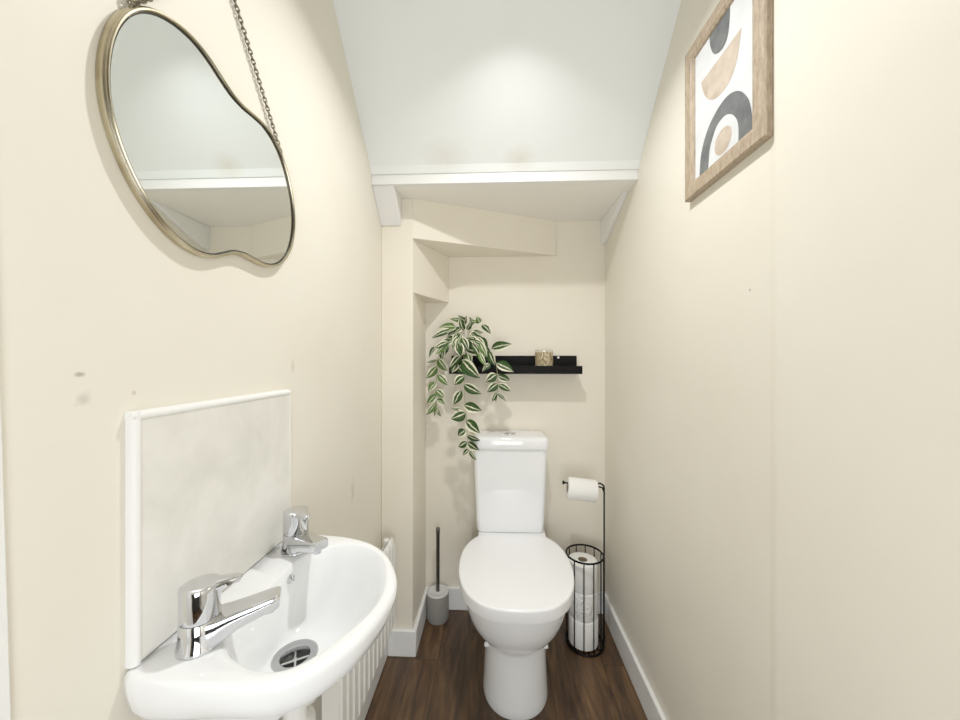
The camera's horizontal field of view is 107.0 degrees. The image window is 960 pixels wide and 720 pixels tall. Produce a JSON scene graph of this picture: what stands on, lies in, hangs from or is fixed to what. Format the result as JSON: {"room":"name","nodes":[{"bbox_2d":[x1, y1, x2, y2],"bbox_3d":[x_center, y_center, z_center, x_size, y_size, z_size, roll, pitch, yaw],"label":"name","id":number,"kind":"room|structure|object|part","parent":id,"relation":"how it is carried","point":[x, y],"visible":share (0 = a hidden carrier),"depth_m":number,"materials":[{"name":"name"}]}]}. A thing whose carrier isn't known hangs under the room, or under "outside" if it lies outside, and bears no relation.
{"room":"bathroom","nodes":[
{"label":"bathroom","id":0,"kind":"room"},
{"bbox_2d":[0,0,380,719],"bbox_3d":[-0.502,-0.148,0.520,0.100,2.750,2.500,0,0,2],"label":"wall","id":1,"kind":"structure","parent":0,"point":[103,317],"depth_m":0.45,"materials":[{"name":"beige paint"}]},
{"bbox_2d":[0,398,10,719],"bbox_3d":[-0.459,0.177,0.292,0.004,2.100,0.147,0,0,2],"label":"trim","id":2,"kind":"structure","parent":1,"relation":"attached to","point":[5,708],"depth_m":0.34,"materials":[{"name":"white wood"}]},
{"bbox_2d":[124,389,290,668],"bbox_3d":[-0.441,0.231,0.630,0.012,0.329,0.353,0,0,2],"label":"backsplash","id":3,"kind":"structure","parent":1,"relation":"attached to","point":[208,482],"depth_m":0.55,"materials":[{"name":"tile"}]},
{"bbox_3d":[-0.448,0.231,0.459,0.012,0.328,0.010,0,0,2],"label":"edge trim","id":4,"kind":"part","parent":3,"relation":"part of","materials":[{"name":"white plastic"}]},
{"bbox_3d":[-0.441,0.071,0.629,0.012,0.010,0.352,0,0,2],"label":"edge trim","id":5,"kind":"part","parent":3,"relation":"part of","materials":[{"name":"white plastic"}]},
{"bbox_3d":[-0.435,0.231,0.805,0.010,0.328,0.002,0,0,2],"label":"edge trim","id":6,"kind":"part","parent":3,"relation":"part of","materials":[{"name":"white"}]},
{"bbox_2d":[123,535,396,719],"bbox_3d":[-0.298,0.571,0.620,0.302,0.348,0.380,0,0,2],"label":"basin","id":7,"kind":"object","parent":1,"relation":"attached to","point":[336,602],"visible":0.93,"depth_m":0.56,"materials":[{"name":"white ceramic"}]},
{"bbox_2d":[174,572,280,659],"bbox_3d":[-0.359,0.353,0.510,0.126,0.087,0.056,0,0,-25],"label":"tap","id":8,"kind":"object","parent":7,"relation":"on","point":[204,622],"visible":1,"depth_m":0.49,"materials":[{"name":"silver metal"}]},
{"bbox_2d":[281,505,327,556],"bbox_3d":[-0.356,0.353,0.720,0.126,0.087,0.056,0,0,36],"label":"tap","id":9,"kind":"object","parent":7,"relation":"on","point":[297,540],"visible":1,"depth_m":0.72,"materials":[{"name":"silver metal"}]},
{"bbox_2d":[322,537,394,719],"bbox_3d":[-0.387,0.876,1.158,0.081,0.358,0.515,0,0,2],"label":"radiator","id":10,"kind":"object","parent":1,"relation":"attached to","point":[345,700],"visible":0.47,"depth_m":1.04,"materials":[{"name":"white metal"}]},
{"bbox_2d":[358,641,387,719],"bbox_3d":[-0.441,1.173,0.387,0.032,0.108,2.198,0,0,2],"label":"baseboard","id":11,"kind":"structure","parent":1,"relation":"attached to","point":[379,669],"depth_m":1.30,"materials":[{"name":"white wood"}]},
{"bbox_2d":[373,185,400,225],"bbox_3d":[-0.373,-0.618,1.429,0.086,0.116,0.109,0,0,2],"label":"bracket","id":12,"kind":"object","parent":1,"relation":"attached to","point":[388,200],"visible":1,"depth_m":1.43,"materials":[{"name":"white paint"}]},
{"bbox_2d":[381,198,425,628],"bbox_3d":[-0.341,0.276,1.624,0.134,1.903,0.282,0,0,2],"label":"wall pier","id":13,"kind":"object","parent":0,"point":[403,313],"visible":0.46,"depth_m":1.48,"materials":[{"name":"beige paint"}]},
{"bbox_2d":[388,628,415,656],"bbox_3d":[-0.323,1.173,1.474,0.118,0.108,0.016,0,0,2],"label":"baseboard","id":14,"kind":"object","parent":13,"relation":"attached to","point":[401,642],"visible":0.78,"depth_m":1.47,"materials":[{"name":"white wood"}]},
{"bbox_2d":[413,586,428,653],"bbox_3d":[-0.266,1.173,1.621,0.016,0.108,0.282,0,0,2],"label":"baseboard","id":15,"kind":"structure","parent":13,"relation":"attached to","point":[422,613],"depth_m":1.58,"materials":[{"name":"white paint"}]},
{"bbox_2d":[365,610,647,719],"bbox_3d":[0.053,1.252,0.498,1.211,0.050,2.700,0,0,2],"label":"floor","id":16,"kind":"structure","parent":0,"point":[444,680],"depth_m":1.35,"materials":[{"name":"brown wood"}]},
{"bbox_2d":[427,527,448,625],"bbox_3d":[-0.200,1.011,1.685,0.104,0.430,0.104,0,0,2],"label":"toilet brush","id":17,"kind":"object","parent":16,"relation":"on","point":[437,594],"visible":1,"depth_m":1.66,"materials":[{"name":"grey ceramic"}]},
{"bbox_2d":[427,584,448,625],"bbox_3d":[-0.200,1.160,1.685,0.104,0.132,0.104,0,0,2],"label":"pot","id":18,"kind":"object","parent":17,"relation":"attached to","point":[437,598],"depth_m":1.65,"materials":[{"name":"grey ceramic"}]},
{"bbox_3d":[-0.200,0.947,1.685,0.019,0.301,0.019,0,0,2],"label":"handle","id":19,"kind":"part","parent":17,"relation":"part of","materials":[{"name":"grey"}]},
{"bbox_2d":[459,430,573,719],"bbox_3d":[0.136,0.783,1.419,0.426,0.888,0.647,0,0,2],"label":"toilet","id":20,"kind":"object","parent":16,"relation":"on","point":[516,583],"visible":0.99,"depth_m":1.29,"materials":[{"name":"white ceramic"}]},
{"bbox_3d":[0.139,0.373,1.662,0.343,0.056,0.162,0,0,2],"label":"cistern lid","id":21,"kind":"part","parent":20,"relation":"part of","materials":[{"name":"white ceramic"}]},
{"bbox_2d":[478,530,545,536],"bbox_3d":[0.145,0.852,1.636,0.300,0.150,0.160,0,0,2],"label":"toilet seat hinge","id":22,"kind":"object","parent":20,"relation":"attached to","point":[482,533],"depth_m":1.59,"materials":[{"name":"white plastic"}]},
{"bbox_3d":[0.133,0.794,1.339,0.426,0.048,0.487,0,0,2],"label":"lid","id":23,"kind":"part","parent":20,"relation":"part of","materials":[{"name":"white plastic"}]},
{"bbox_3d":[0.133,0.820,1.340,0.418,0.004,0.477,0,0,2],"label":"seat","id":24,"kind":"part","parent":20,"relation":"part of","materials":[{"name":"white plastic"}]},
{"bbox_2d":[562,480,604,656],"bbox_3d":[0.455,0.877,1.543,0.164,0.700,0.164,0,0,-43],"label":"stand","id":25,"kind":"object","parent":16,"relation":"on","point":[602,646],"visible":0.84,"depth_m":1.49,"materials":[{"name":"black paint"}]},
{"bbox_2d":[566,477,598,502],"bbox_3d":[0.442,0.561,1.540,0.129,0.103,0.093,0,0,6],"label":"toilet roll","id":26,"kind":"object","parent":25,"relation":"hanging from","point":[581,489],"visible":0.99,"depth_m":1.50,"materials":[{"name":"white paper"}]},
{"bbox_2d":[569,613,597,650],"bbox_3d":[0.448,1.158,1.540,0.123,0.116,0.123,0,0,2],"label":"toilet roll","id":27,"kind":"object","parent":25,"relation":"in","point":[578,625],"visible":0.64,"depth_m":1.49,"materials":[{"name":"white paper"}]},
{"bbox_2d":[569,591,596,622],"bbox_3d":[0.447,1.042,1.542,0.120,0.116,0.120,0,0,2],"label":"toilet roll","id":28,"kind":"object","parent":27,"relation":"on","point":[578,597],"visible":0.55,"depth_m":1.49,"materials":[{"name":"white paper"}]},
{"bbox_2d":[569,552,596,594],"bbox_3d":[0.447,0.925,1.546,0.123,0.116,0.123,0,0,2],"label":"toilet roll","id":29,"kind":"object","parent":28,"relation":"on","point":[579,556],"visible":0.73,"depth_m":1.50,"materials":[{"name":"white paper"}]},
{"bbox_2d":[333,0,680,174],"bbox_3d":[0.045,-1.113,0.299,1.111,0.799,2.102,0,0,2],"label":"ceiling","id":30,"kind":"structure","parent":0,"point":[439,86],"depth_m":1.16,"materials":[{"name":"white paint"}]},
{"bbox_2d":[426,221,604,589],"bbox_3d":[0.104,-0.148,1.797,1.211,2.750,0.100,0,0,2],"label":"wall","id":31,"kind":"structure","parent":0,"point":[556,303],"depth_m":1.74,"materials":[{"name":"beige paint"}]},
{"bbox_2d":[413,198,555,302],"bbox_3d":[0.034,-0.479,1.610,0.658,0.393,0.280,0,0,2],"label":"bulkhead","id":32,"kind":"object","parent":31,"relation":"attached to","point":[450,230],"depth_m":1.60,"materials":[{"name":"beige paint"}]},
{"bbox_2d":[449,356,582,373],"bbox_3d":[0.165,0.022,1.694,0.617,0.086,0.100,0,0,2],"label":"wall shelf","id":33,"kind":"object","parent":31,"relation":"attached to","point":[519,364],"visible":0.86,"depth_m":1.65,"materials":[{"name":"black paint"}]},
{"bbox_2d":[426,315,513,459],"bbox_3d":[-0.062,0.116,1.616,0.381,0.659,0.228,0,0,33],"label":"trailing plant","id":34,"kind":"object","parent":33,"relation":"on","point":[475,344],"visible":1,"depth_m":1.61,"materials":[{"name":"green plant"}]},
{"bbox_3d":[-0.063,0.013,1.702,0.085,0.080,0.085,0,0,2],"label":"pot","id":35,"kind":"part","parent":34,"relation":"part of","materials":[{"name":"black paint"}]},
{"bbox_3d":[0.164,0.016,1.738,0.611,0.074,0.012,0,0,2],"label":"plate","id":36,"kind":"part","parent":33,"relation":"part of","materials":[{"name":"black paint"}]},
{"bbox_2d":[535,350,552,365],"bbox_3d":[0.305,0.003,1.688,0.083,0.099,0.083,0,0,2],"label":"candle jar","id":37,"kind":"object","parent":33,"relation":"on","point":[542,357],"visible":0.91,"depth_m":1.65,"materials":[{"name":"glass"}]},
{"bbox_2d":[429,586,605,613],"bbox_3d":[0.177,1.173,1.736,0.861,0.108,0.016,0,0,2],"label":"baseboard","id":38,"kind":"structure","parent":31,"relation":"attached to","point":[456,601],"depth_m":1.74,"materials":[{"name":"white paint"}]},
{"bbox_2d":[395,182,635,221],"bbox_3d":[0.095,-0.696,1.558,1.011,0.040,0.378,0,0,2],"label":"soffit","id":39,"kind":"structure","parent":0,"point":[559,202],"depth_m":1.47,"materials":[{"name":"white paint"}]},
{"bbox_2d":[605,0,959,719],"bbox_3d":[0.606,-0.148,0.476,0.104,2.750,2.500,0,0,2],"label":"wall","id":40,"kind":"structure","parent":0,"point":[782,340],"depth_m":0.61,"materials":[{"name":"beige paint"}]},
{"bbox_2d":[372,169,637,186],"bbox_3d":[0.087,-0.708,1.360,1.011,0.064,0.020,0,0,2],"label":"trim","id":41,"kind":"structure","parent":40,"relation":"attached to","point":[614,175],"depth_m":1.35,"materials":[{"name":"white paint"}]},
{"bbox_2d":[600,192,627,244],"bbox_3d":[0.591,-0.618,1.578,0.022,0.116,0.300,0,0,2],"label":"bracket","id":42,"kind":"object","parent":40,"relation":"attached to","point":[608,221],"visible":1,"depth_m":1.60,"materials":[{"name":"white"}]},
{"bbox_2d":[605,593,666,719],"bbox_3d":[0.550,1.173,0.471,0.016,0.108,2.484,0,0,2],"label":"baseboard","id":43,"kind":"structure","parent":40,"relation":"attached to","point":[649,702],"depth_m":1.33,"materials":[{"name":"white wood"}]},
{"bbox_2d":[685,0,772,201],"bbox_3d":[0.563,-0.632,0.828,0.018,0.401,0.290,0,0,2],"label":"framed print","id":44,"kind":"object","parent":40,"relation":"attached to","point":[729,64],"visible":1,"depth_m":0.80,"materials":[{"name":"paper"}]},
{"bbox_3d":[-0.443,-0.677,0.618,0.023,0.012,0.012,0,0,2],"label":"hook","id":45,"kind":"object","parent":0,"visible":0},
{"bbox_2d":[95,0,295,267],"bbox_3d":[-0.440,-0.423,0.620,0.014,0.517,0.403,0,0,2],"label":"wall mirror","id":46,"kind":"object","parent":45,"relation":"hanging from","point":[211,176],"visible":1,"depth_m":0.54,"materials":[{"name":"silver metal"}]},
{"bbox_3d":[-0.445,-0.567,0.536,0.008,0.228,0.170,0,0,2],"label":"chain","id":47,"kind":"part","parent":46,"relation":"part of","materials":[{"name":"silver metal"}]},
{"bbox_3d":[-0.439,-0.563,0.699,0.008,0.237,0.168,0,0,3],"label":"chain","id":48,"kind":"part","parent":46,"relation":"part of","materials":[{"name":"silver metal"}]}
]}

